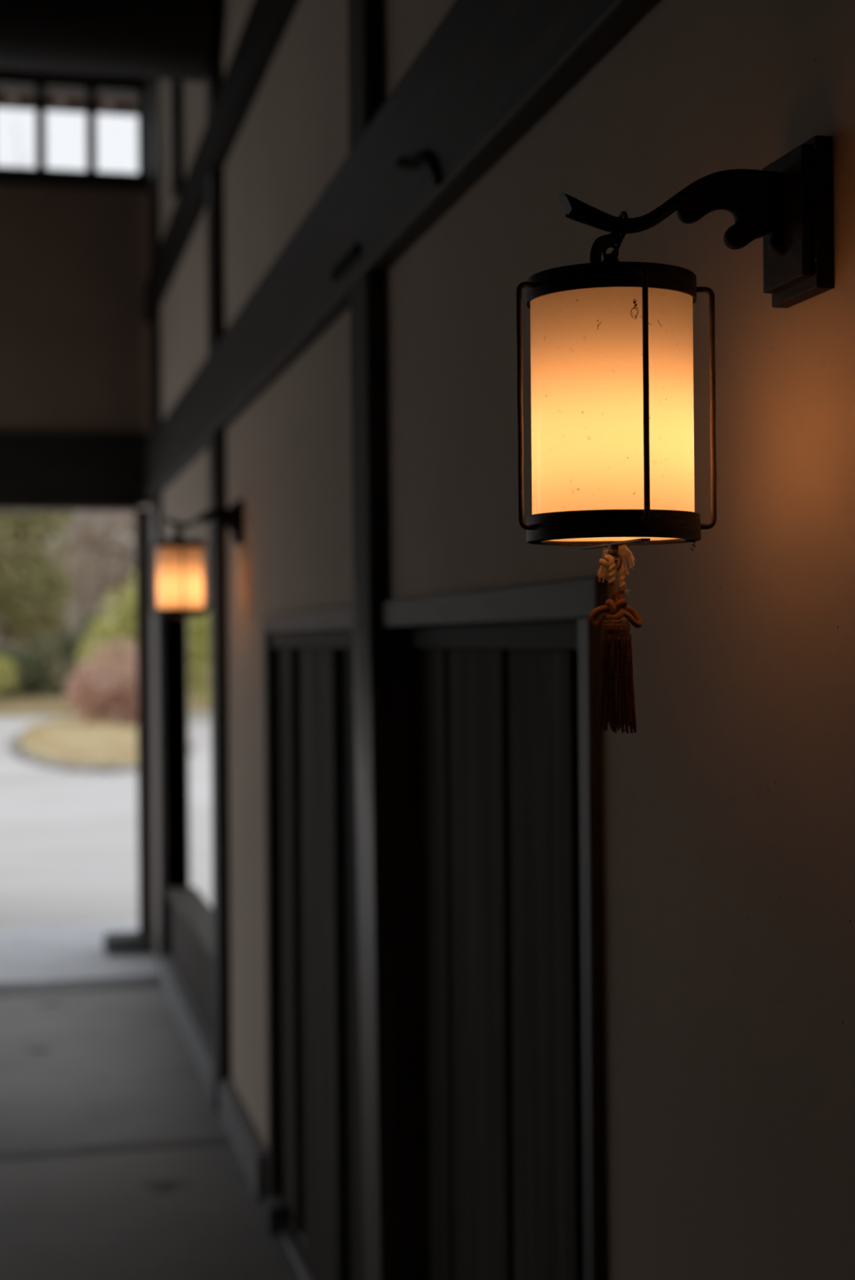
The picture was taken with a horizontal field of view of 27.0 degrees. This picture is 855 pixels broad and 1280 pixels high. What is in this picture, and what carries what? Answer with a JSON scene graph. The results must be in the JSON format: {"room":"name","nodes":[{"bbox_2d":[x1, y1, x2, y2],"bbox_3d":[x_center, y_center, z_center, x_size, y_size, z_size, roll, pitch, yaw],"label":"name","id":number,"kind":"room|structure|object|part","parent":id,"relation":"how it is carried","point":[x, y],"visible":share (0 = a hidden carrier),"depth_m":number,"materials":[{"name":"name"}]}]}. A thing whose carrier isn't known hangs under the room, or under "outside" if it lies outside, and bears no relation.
{"room":"covered entrance passage","nodes":[
{"label":"covered entrance passage","id":0,"kind":"room"},
{"bbox_2d":[0,75,149,434],"bbox_3d":[-3.565,-0.750,9.261,4.235,4.845,0.120,0,0,-13],"label":"wall","id":1,"kind":"structure","parent":0,"point":[74,349],"depth_m":9.60,"materials":[{"name":"brown paint"}]},
{"bbox_2d":[0,88,137,115],"bbox_3d":[-3.604,-3.274,9.912,4.800,0.175,1.150,0,0,-13],"label":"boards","id":2,"kind":"object","parent":1,"relation":"attached to","point":[9,99],"visible":0.27,"depth_m":10.71,"materials":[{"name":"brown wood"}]},
{"bbox_2d":[0,69,147,173],"bbox_3d":[-2.615,-2.756,9.466,2.310,0.570,0.150,0,0,-13],"label":"window","id":3,"kind":"structure","parent":1,"relation":"in","point":[40,82],"depth_m":9.61,"materials":[{"name":"brown wood"}]},
{"bbox_2d":[0,165,147,191],"bbox_3d":[-3.580,-2.465,9.242,4.225,0.085,0.180,0,0,-13],"label":"trim","id":4,"kind":"structure","parent":1,"relation":"attached to","point":[14,175],"depth_m":9.55,"materials":[{"name":"brown wood"}]},
{"bbox_2d":[0,431,150,511],"bbox_3d":[-3.576,-0.892,9.261,4.215,0.410,0.235,0,0,-13],"label":"lintel","id":5,"kind":"object","parent":1,"relation":"attached to","point":[54,472],"visible":0.88,"depth_m":9.55,"materials":[{"name":"brown wood"}]},
{"bbox_3d":[-3.237,-0.706,9.320,3.400,0.032,0.195,0,0,-13],"label":"lintel moulding","id":6,"kind":"part","parent":5,"relation":"part of","materials":[{"name":"brown wood"}]},
{"bbox_2d":[0,984,319,1279],"bbox_3d":[-1.910,1.855,2.604,4.650,0.200,12.360,0,0,-13],"label":"floor","id":7,"kind":"structure","parent":0,"point":[109,1065],"depth_m":5.99,"materials":[{"name":"concrete"}]},
{"bbox_2d":[0,921,159,992],"bbox_3d":[-3.474,1.724,9.325,4.300,0.105,1.440,0,0,-13],"label":"threshold slab","id":8,"kind":"object","parent":7,"relation":"on","point":[73,956],"depth_m":9.40,"materials":[{"name":"stone"}]},
{"bbox_2d":[102,930,151,955],"bbox_3d":[-1.626,1.646,9.680,0.262,0.100,0.220,0,0,-13],"label":"stone","id":9,"kind":"object","parent":8,"relation":"on","point":[115,943],"visible":0.89,"depth_m":9.58,"materials":[{"name":"grey stone"}]},
{"bbox_2d":[134,508,151,934],"bbox_3d":[-1.539,0.443,9.695,0.078,2.305,0.120,0,0,-13],"label":"gate post","id":10,"kind":"object","parent":9,"relation":"on","point":[141,516],"visible":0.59,"depth_m":9.63,"materials":[{"name":"brown wood"}]},
{"bbox_2d":[146,78,190,969],"bbox_3d":[-1.373,-0.717,9.401,0.160,4.950,0.525,0,0,-13],"label":"wooden pillar","id":11,"kind":"structure","parent":8,"relation":"on","point":[159,868],"depth_m":9.15,"materials":[{"name":"brown wood"}]},
{"bbox_2d":[0,1136,230,1160],"bbox_3d":[-2.710,1.774,5.750,4.142,0.023,0.090,0,0,-13],"label":"joint","id":12,"kind":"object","parent":7,"relation":"in","point":[218,1140],"depth_m":6.13,"materials":[{"name":"grey concrete"}]},
{"bbox_2d":[205,0,231,1117],"bbox_3d":[-0.727,-0.726,6.602,0.150,4.950,0.180,0,0,-13],"label":"wooden pillar","id":13,"kind":"structure","parent":7,"relation":"on","point":[215,186],"depth_m":6.50,"materials":[{"name":"brown wood"}]},
{"bbox_2d":[263,1196,289,1232],"bbox_3d":[-0.448,1.708,5.293,0.065,0.075,0.120,0,0,-13],"label":"foot stone","id":14,"kind":"object","parent":7,"relation":"on","point":[276,1209],"visible":1,"depth_m":5.24,"materials":[{"name":"grey stone"}]},
{"bbox_2d":[280,1228,312,1279],"bbox_3d":[-0.269,1.736,4.596,0.022,0.014,1.320,0,0,-13],"label":"door track","id":15,"kind":"object","parent":7,"relation":"on","point":[299,1262],"visible":1,"depth_m":5.01,"materials":[{"name":"metal"}]},
{"bbox_2d":[346,0,424,1279],"bbox_3d":[-0.077,-0.735,3.853,0.150,4.950,0.190,0,0,-13],"label":"wooden pillar","id":16,"kind":"structure","parent":7,"relation":"on","point":[387,713],"depth_m":3.76,"materials":[{"name":"brown wood"}]},
{"bbox_2d":[150,520,209,617],"bbox_3d":[-0.838,-0.237,6.033,0.169,0.332,0.169,-1,0,34],"label":"lantern","id":17,"kind":"object","parent":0,"point":[180,561],"visible":1,"depth_m":5.97,"materials":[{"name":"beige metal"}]},
{"bbox_3d":[-0.922,-0.209,6.000,0.019,0.237,0.006,0,0,-21],"label":"guard rod","id":18,"kind":"part","parent":17,"relation":"part of","materials":[{"name":"brown metal"}]},
{"bbox_3d":[-0.837,-0.204,6.033,0.157,0.236,0.157,0,0,-13],"label":"lamp shade","id":19,"kind":"part","parent":17,"relation":"part of","materials":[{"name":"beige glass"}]},
{"bbox_3d":[-0.818,-0.212,5.944,0.006,0.236,0.019,0,0,-13],"label":"guard rod","id":20,"kind":"part","parent":17,"relation":"part of","materials":[{"name":"brown metal"}]},
{"bbox_3d":[-0.746,-0.211,6.031,0.019,0.236,0.006,-1,0,1],"label":"guard rod","id":21,"kind":"part","parent":17,"relation":"part of","materials":[{"name":"brown metal"}]},
{"bbox_2d":[159,0,854,1279],"bbox_3d":[0.065,-0.737,3.383,0.125,4.950,12.950,0,0,-13],"label":"wall","id":22,"kind":"structure","parent":0,"point":[728,811],"depth_m":2.18,"materials":[{"name":"paint"}]},
{"bbox_2d":[169,80,183,197],"bbox_3d":[-1.117,-2.574,7.991,0.065,1.143,0.150,0,0,-13],"label":"strut","id":23,"kind":"object","parent":22,"relation":"attached to","point":[176,108],"visible":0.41,"depth_m":7.92,"materials":[{"name":"brown wood"}]},
{"bbox_2d":[165,601,213,1035],"bbox_3d":[-0.985,0.802,7.923,0.154,1.903,2.520,0,0,-13],"label":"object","id":24,"kind":"structure","parent":22,"relation":"in","point":[191,933],"depth_m":8.12,"materials":[{"name":"brown wood"}]},
{"bbox_3d":[-0.979,1.287,7.923,0.150,0.042,2.520,0,0,-13],"label":"sill","id":25,"kind":"part","parent":24,"relation":"part of","materials":[{"name":"brown wood"}]},
{"bbox_2d":[164,499,244,545],"bbox_3d":[-0.762,-0.400,6.052,0.261,0.148,0.106,0,0,-13],"label":"bracket","id":26,"kind":"object","parent":22,"relation":"attached to","point":[233,517],"visible":1,"depth_m":6.05,"materials":[{"name":"black metal"}]},
{"bbox_3d":[-0.774,-0.417,6.049,0.234,0.070,0.020,0,0,-13],"label":"arm","id":27,"kind":"part","parent":26,"relation":"part of","materials":[{"name":"black metal"}]},
{"bbox_3d":[-0.712,-0.408,6.063,0.117,0.075,0.009,0,0,-13],"label":"scroll plate","id":28,"kind":"part","parent":26,"relation":"part of","materials":[{"name":"black metal"}]},
{"bbox_3d":[-0.643,-0.401,6.080,0.018,0.148,0.106,0,0,-13],"label":"plate","id":29,"kind":"part","parent":26,"relation":"part of","materials":[{"name":"black metal"}]},
{"bbox_2d":[159,955,268,1202],"bbox_3d":[0.061,1.664,3.164,0.063,0.148,12.140,0,0,-13],"label":"baseboard","id":30,"kind":"structure","parent":22,"relation":"attached to","point":[251,1150],"depth_m":6.68,"materials":[{"name":"grey stone"}]},
{"bbox_2d":[143,0,298,323],"bbox_3d":[-0.047,-1.828,3.437,0.050,0.195,12.700,0,0,-13],"label":"wooden beam","id":31,"kind":"structure","parent":22,"relation":"attached to","point":[266,23],"depth_m":6.19,"materials":[{"name":"brown wood"}]},
{"bbox_2d":[262,604,364,1279],"bbox_3d":[-0.251,0.832,4.726,0.137,1.822,1.620,0,0,-13],"label":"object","id":32,"kind":"structure","parent":22,"relation":"in","point":[315,1151],"depth_m":4.79,"materials":[{"name":"brown wood"}]},
{"bbox_3d":[-0.258,-0.052,4.728,0.137,0.054,1.620,0,0,-13],"label":"head trim","id":33,"kind":"part","parent":32,"relation":"part of","materials":[{"name":"brown wood"}]},
{"bbox_3d":[-0.280,-0.001,4.679,0.052,0.044,1.495,0,0,-13],"label":"rail","id":34,"kind":"part","parent":32,"relation":"part of","materials":[{"name":"brown wood"}]},
{"bbox_2d":[144,0,660,500],"bbox_3d":[-0.047,-0.920,3.434,0.066,0.290,12.700,0,0,-13],"label":"wooden beam","id":35,"kind":"structure","parent":22,"relation":"attached to","point":[489,71],"depth_m":3.36,"materials":[{"name":"brown wood"}]},
{"bbox_2d":[381,575,607,1279],"bbox_3d":[0.136,0.827,3.091,0.137,1.822,1.420,0,0,-13],"label":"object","id":36,"kind":"structure","parent":22,"relation":"in","point":[510,755],"depth_m":3.06,"materials":[{"name":"brown wood"}]},
{"bbox_3d":[0.134,-0.006,3.125,0.052,0.044,1.320,0,0,-13],"label":"rail","id":37,"kind":"part","parent":36,"relation":"part of","materials":[{"name":"brown wood"}]},
{"bbox_3d":[0.128,-0.057,3.093,0.137,0.054,1.420,0,0,-13],"label":"head trim","id":38,"kind":"part","parent":36,"relation":"part of","materials":[{"name":"brown wood"}]},
{"bbox_2d":[559,135,833,307],"bbox_3d":[0.255,-0.414,1.750,0.261,0.148,0.106,0,0,-13],"label":"bracket","id":39,"kind":"object","parent":22,"relation":"attached to","point":[788,202],"visible":1,"depth_m":1.75,"materials":[{"name":"black metal"}]},
{"bbox_2d":[515,210,716,551],"bbox_3d":[0.179,-0.251,1.731,0.169,0.332,0.169,-1,0,34],"label":"lantern","id":40,"kind":"object","parent":39,"relation":"hanging from","point":[612,414],"visible":1,"depth_m":1.66,"materials":[{"name":"paper"}]},
{"bbox_3d":[0.094,-0.224,1.699,0.019,0.237,0.006,0,0,-21],"label":"guard rod","id":41,"kind":"part","parent":40,"relation":"part of","materials":[{"name":"brown metal"}]},
{"bbox_3d":[0.179,-0.218,1.731,0.157,0.236,0.157,0,0,-13],"label":"lamp shade","id":42,"kind":"part","parent":40,"relation":"part of","materials":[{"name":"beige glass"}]},
{"bbox_3d":[0.180,-0.100,1.731,0.158,0.001,0.158,0,0,-13],"label":"pane","id":43,"kind":"part","parent":40,"relation":"part of","materials":[{"name":"glass"}]},
{"bbox_2d":[587,544,642,733],"bbox_3d":[0.184,-0.001,1.731,0.041,0.184,0.041,-1,0,44],"label":"tassel","id":44,"kind":"object","parent":40,"relation":"hanging from","point":[615,630],"visible":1,"depth_m":1.72,"materials":[{"name":"brown fabric"}]},
{"bbox_3d":[0.185,-0.042,1.732,0.017,0.029,0.009,0,0,-13],"label":"cord","id":45,"kind":"part","parent":44,"relation":"part of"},
{"bbox_3d":[0.199,-0.226,1.643,0.006,0.236,0.019,0,0,-13],"label":"guard rod","id":46,"kind":"part","parent":40,"relation":"part of","materials":[{"name":"brown metal"}]},
{"bbox_3d":[0.271,-0.226,1.730,0.019,0.236,0.006,-1,0,1],"label":"guard rod","id":47,"kind":"part","parent":40,"relation":"part of","materials":[{"name":"brown metal"}]},
{"bbox_3d":[0.243,-0.431,1.747,0.234,0.070,0.020,0,0,-13],"label":"arm","id":48,"kind":"part","parent":39,"relation":"part of","materials":[{"name":"black metal"}]},
{"bbox_3d":[0.305,-0.422,1.762,0.117,0.075,0.009,0,0,-13],"label":"scroll plate","id":49,"kind":"part","parent":39,"relation":"part of","materials":[{"name":"black metal"}]},
{"bbox_3d":[0.373,-0.415,1.778,0.018,0.148,0.106,0,0,-13],"label":"plate","id":50,"kind":"part","parent":39,"relation":"part of","materials":[{"name":"black metal"}]},
{"bbox_3d":[-4.191,-0.701,2.382,0.150,4.950,12.960,0,0,-13],"label":"wall","id":51,"kind":"structure","parent":0,"visible":0},
{"bbox_2d":[0,0,213,82],"bbox_3d":[-2.853,-2.268,6.115,4.201,0.528,0.473,0,0,-13],"label":"log beam","id":52,"kind":"structure","parent":51,"relation":"attached to","point":[157,39],"depth_m":6.37,"materials":[{"name":"brown wood"}]},
{"label":"outside","id":53,"kind":"structure","parent":0,"visible":0},
{"bbox_2d":[0,711,212,927],"bbox_3d":[-9.229,0.879,39.072,60.000,1.788,59.700,0,0,-13],"label":"ground","id":54,"kind":"structure","parent":53,"point":[68,839],"depth_m":14.19,"materials":[{"name":"grey gravel"}]},
{"bbox_2d":[0,656,17,693],"bbox_3d":[-7.649,0.569,28.511,2.144,1.047,1.066,0,0,-13],"label":"bush","id":55,"kind":"object","parent":54,"relation":"on","point":[10,664],"visible":1,"depth_m":28.60,"materials":[{"name":"green plant"}]},
{"bbox_2d":[8,742,20,748],"bbox_3d":[-5.096,1.316,22.015,0.179,0.100,0.162,-1,0,38],"label":"edging stone","id":56,"kind":"object","parent":54,"relation":"on","point":[11,744],"visible":0.53,"depth_m":21.96,"materials":[{"name":"grey stone"}]},
{"bbox_2d":[9,738,20,742],"bbox_3d":[-5.212,1.301,22.584,0.162,0.100,0.179,0,0,-22],"label":"edging stone","id":57,"kind":"object","parent":54,"relation":"on","point":[12,740],"visible":0.46,"depth_m":22.52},
{"bbox_2d":[9,746,22,753],"bbox_3d":[-4.944,1.332,21.448,0.162,0.100,0.179,-1,0,2],"label":"edging stone","id":58,"kind":"object","parent":54,"relation":"on","point":[14,748],"visible":0.64,"depth_m":21.38,"materials":[{"name":"grey stone"}]},
{"bbox_2d":[13,734,22,739],"bbox_3d":[-5.296,1.285,23.138,0.179,0.100,0.162,0,0,-24],"label":"edging stone","id":59,"kind":"object","parent":54,"relation":"on","point":[18,736],"visible":0.32,"depth_m":23.07,"materials":[{"name":"grey stone"}]},
{"bbox_2d":[13,750,27,758],"bbox_3d":[-4.774,1.347,20.914,0.162,0.100,0.179,0,0,-32],"label":"edging stone","id":60,"kind":"object","parent":54,"relation":"on","point":[18,754],"visible":0.84,"depth_m":20.86,"materials":[{"name":"grey stone"}]},
{"bbox_2d":[0,108,48,656],"bbox_3d":[-13.395,-5.548,36.279,10.148,12.781,10.427,0,0,-29],"label":"bare tree","id":61,"kind":"object","parent":54,"relation":"on","point":[1,620],"visible":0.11,"depth_m":36.21,"materials":[{"name":"brown plant"}]},
{"bbox_2d":[21,754,35,761],"bbox_3d":[-4.566,1.360,20.419,0.179,0.100,0.162,0,0,-19],"label":"edging stone","id":62,"kind":"object","parent":54,"relation":"on","point":[27,757],"visible":0.87,"depth_m":20.36,"materials":[{"name":"grey stone"}]},
{"bbox_2d":[0,511,76,649],"bbox_3d":[-8.346,-1.537,31.509,4.304,5.163,2.690,0,0,-13],"label":"tree","id":63,"kind":"object","parent":54,"relation":"on","point":[33,527],"visible":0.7,"depth_m":31.43,"materials":[{"name":"green plant"}]},
{"bbox_2d":[33,757,47,765],"bbox_3d":[-4.343,1.371,19.993,0.162,0.100,0.179,-1,0,12],"label":"edging stone","id":64,"kind":"object","parent":54,"relation":"on","point":[37,761],"visible":0.97,"depth_m":19.93,"materials":[{"name":"grey stone"}]},
{"bbox_2d":[0,511,96,653],"bbox_3d":[-11.763,-2.520,43.496,7.260,6.843,4.003,0,0,-13],"label":"tree","id":65,"kind":"object","parent":54,"relation":"on","point":[68,559],"visible":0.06,"depth_m":43.55,"materials":[{"name":"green plant"}]},
{"bbox_2d":[46,760,61,768],"bbox_3d":[-4.116,1.381,19.642,0.162,0.100,0.179,-1,0,19],"label":"edging stone","id":66,"kind":"object","parent":54,"relation":"on","point":[51,764],"visible":1,"depth_m":19.58,"materials":[{"name":"grey stone"}]},
{"bbox_2d":[0,608,120,697],"bbox_3d":[-6.207,0.282,30.391,3.058,1.617,1.297,0,0,-13],"label":"shrub","id":67,"kind":"object","parent":54,"relation":"on","point":[36,674],"visible":0.53,"depth_m":30.10,"materials":[{"name":"green plant"}]},
{"bbox_2d":[62,763,78,771],"bbox_3d":[-3.892,1.388,19.388,0.179,0.100,0.162,0,0,-35],"label":"edging stone","id":68,"kind":"object","parent":54,"relation":"on","point":[69,766],"visible":1,"depth_m":19.33,"materials":[{"name":"grey stone"}]},
{"bbox_2d":[1,504,150,655],"bbox_3d":[-7.783,-2.663,46.464,7.623,6.987,4.089,0,0,-13],"label":"tree","id":69,"kind":"object","parent":54,"relation":"on","point":[124,581],"visible":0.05,"depth_m":45.38,"materials":[{"name":"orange plant"}]},
{"bbox_2d":[18,511,133,670],"bbox_3d":[-7.606,-2.223,36.351,3.558,6.173,3.484,0,0,-8],"label":"bare tree","id":70,"kind":"object","parent":54,"relation":"on","point":[86,554],"visible":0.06,"depth_m":36.31,"materials":[{"name":"brown plant"}]},
{"bbox_2d":[19,713,137,771],"bbox_3d":[-4.097,1.252,22.250,1.963,0.647,6.200,0,0,-13],"label":"grass patch","id":71,"kind":"object","parent":54,"relation":"on","point":[78,741],"visible":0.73,"depth_m":20.65,"materials":[{"name":"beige plant"}]},
{"bbox_2d":[62,636,137,725],"bbox_3d":[-3.864,0.667,22.627,1.549,1.430,1.285,0,0,-13],"label":"bush","id":72,"kind":"object","parent":71,"relation":"on","point":[107,701],"visible":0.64,"depth_m":22.34,"materials":[{"name":"pink plant"}]},
{"bbox_2d":[78,764,95,772],"bbox_3d":[-3.671,1.392,19.213,0.179,0.100,0.162,0,0,-14],"label":"edging stone","id":73,"kind":"object","parent":54,"relation":"on","point":[86,767],"visible":1,"depth_m":19.16,"materials":[{"name":"grey stone"}]},
{"bbox_2d":[40,506,144,629],"bbox_3d":[-6.281,-1.096,33.979,2.174,4.051,1.455,0,0,-13],"label":"tree","id":74,"kind":"object","parent":54,"relation":"on","point":[104,546],"visible":0.68,"depth_m":33.84,"materials":[{"name":"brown plant"}]},
{"bbox_2d":[97,764,111,773],"bbox_3d":[-3.469,1.393,19.156,0.162,0.100,0.179,0,0,-25],"label":"edging stone","id":75,"kind":"object","parent":54,"relation":"on","point":[104,768],"visible":1,"depth_m":19.10,"materials":[{"name":"grey stone"}]},
{"bbox_2d":[0,639,210,715],"bbox_3d":[-10.164,0.562,43.014,60.000,1.348,31.600,0,0,-13],"label":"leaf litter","id":76,"kind":"object","parent":54,"relation":"on","point":[42,704],"visible":0.08,"depth_m":28.66,"materials":[{"name":"beige plant"}]},
{"bbox_2d":[115,764,130,773],"bbox_3d":[-3.275,1.392,19.196,0.162,0.100,0.179,-1,0,24],"label":"edging stone","id":77,"kind":"object","parent":54,"relation":"on","point":[121,768],"visible":1,"depth_m":19.13,"materials":[{"name":"grey stone"}]},
{"bbox_2d":[131,763,137,771],"bbox_3d":[-3.124,1.387,19.343,0.179,0.100,0.162,-1,0,3],"label":"edging stone","id":78,"kind":"object","parent":54,"relation":"on","point":[134,767],"visible":0.35,"depth_m":19.29,"materials":[{"name":"grey stone"}]},
{"bbox_2d":[74,570,210,705],"bbox_3d":[-3.881,-0.018,27.150,2.931,2.571,1.692,0,0,-30],"label":"bush","id":79,"kind":"object","parent":54,"relation":"on","point":[113,628],"visible":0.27,"depth_m":26.77,"materials":[{"name":"green plant"}]},
{"bbox_2d":[115,506,208,627],"bbox_3d":[-4.664,-2.133,33.864,3.661,6.143,3.021,-1,0,28],"label":"bare tree","id":80,"kind":"object","parent":54,"relation":"on","point":[131,549],"visible":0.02,"depth_m":33.81,"materials":[{"name":"brown plant"}]},
{"bbox_2d":[190,626,210,676],"bbox_3d":[-2.859,-0.287,33.229,4.770,2.504,1.520,0,0,-13],"label":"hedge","id":81,"kind":"object","parent":54,"relation":"on","point":[204,626],"visible":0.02,"depth_m":32.81,"materials":[{"name":"green plant"}]}
]}

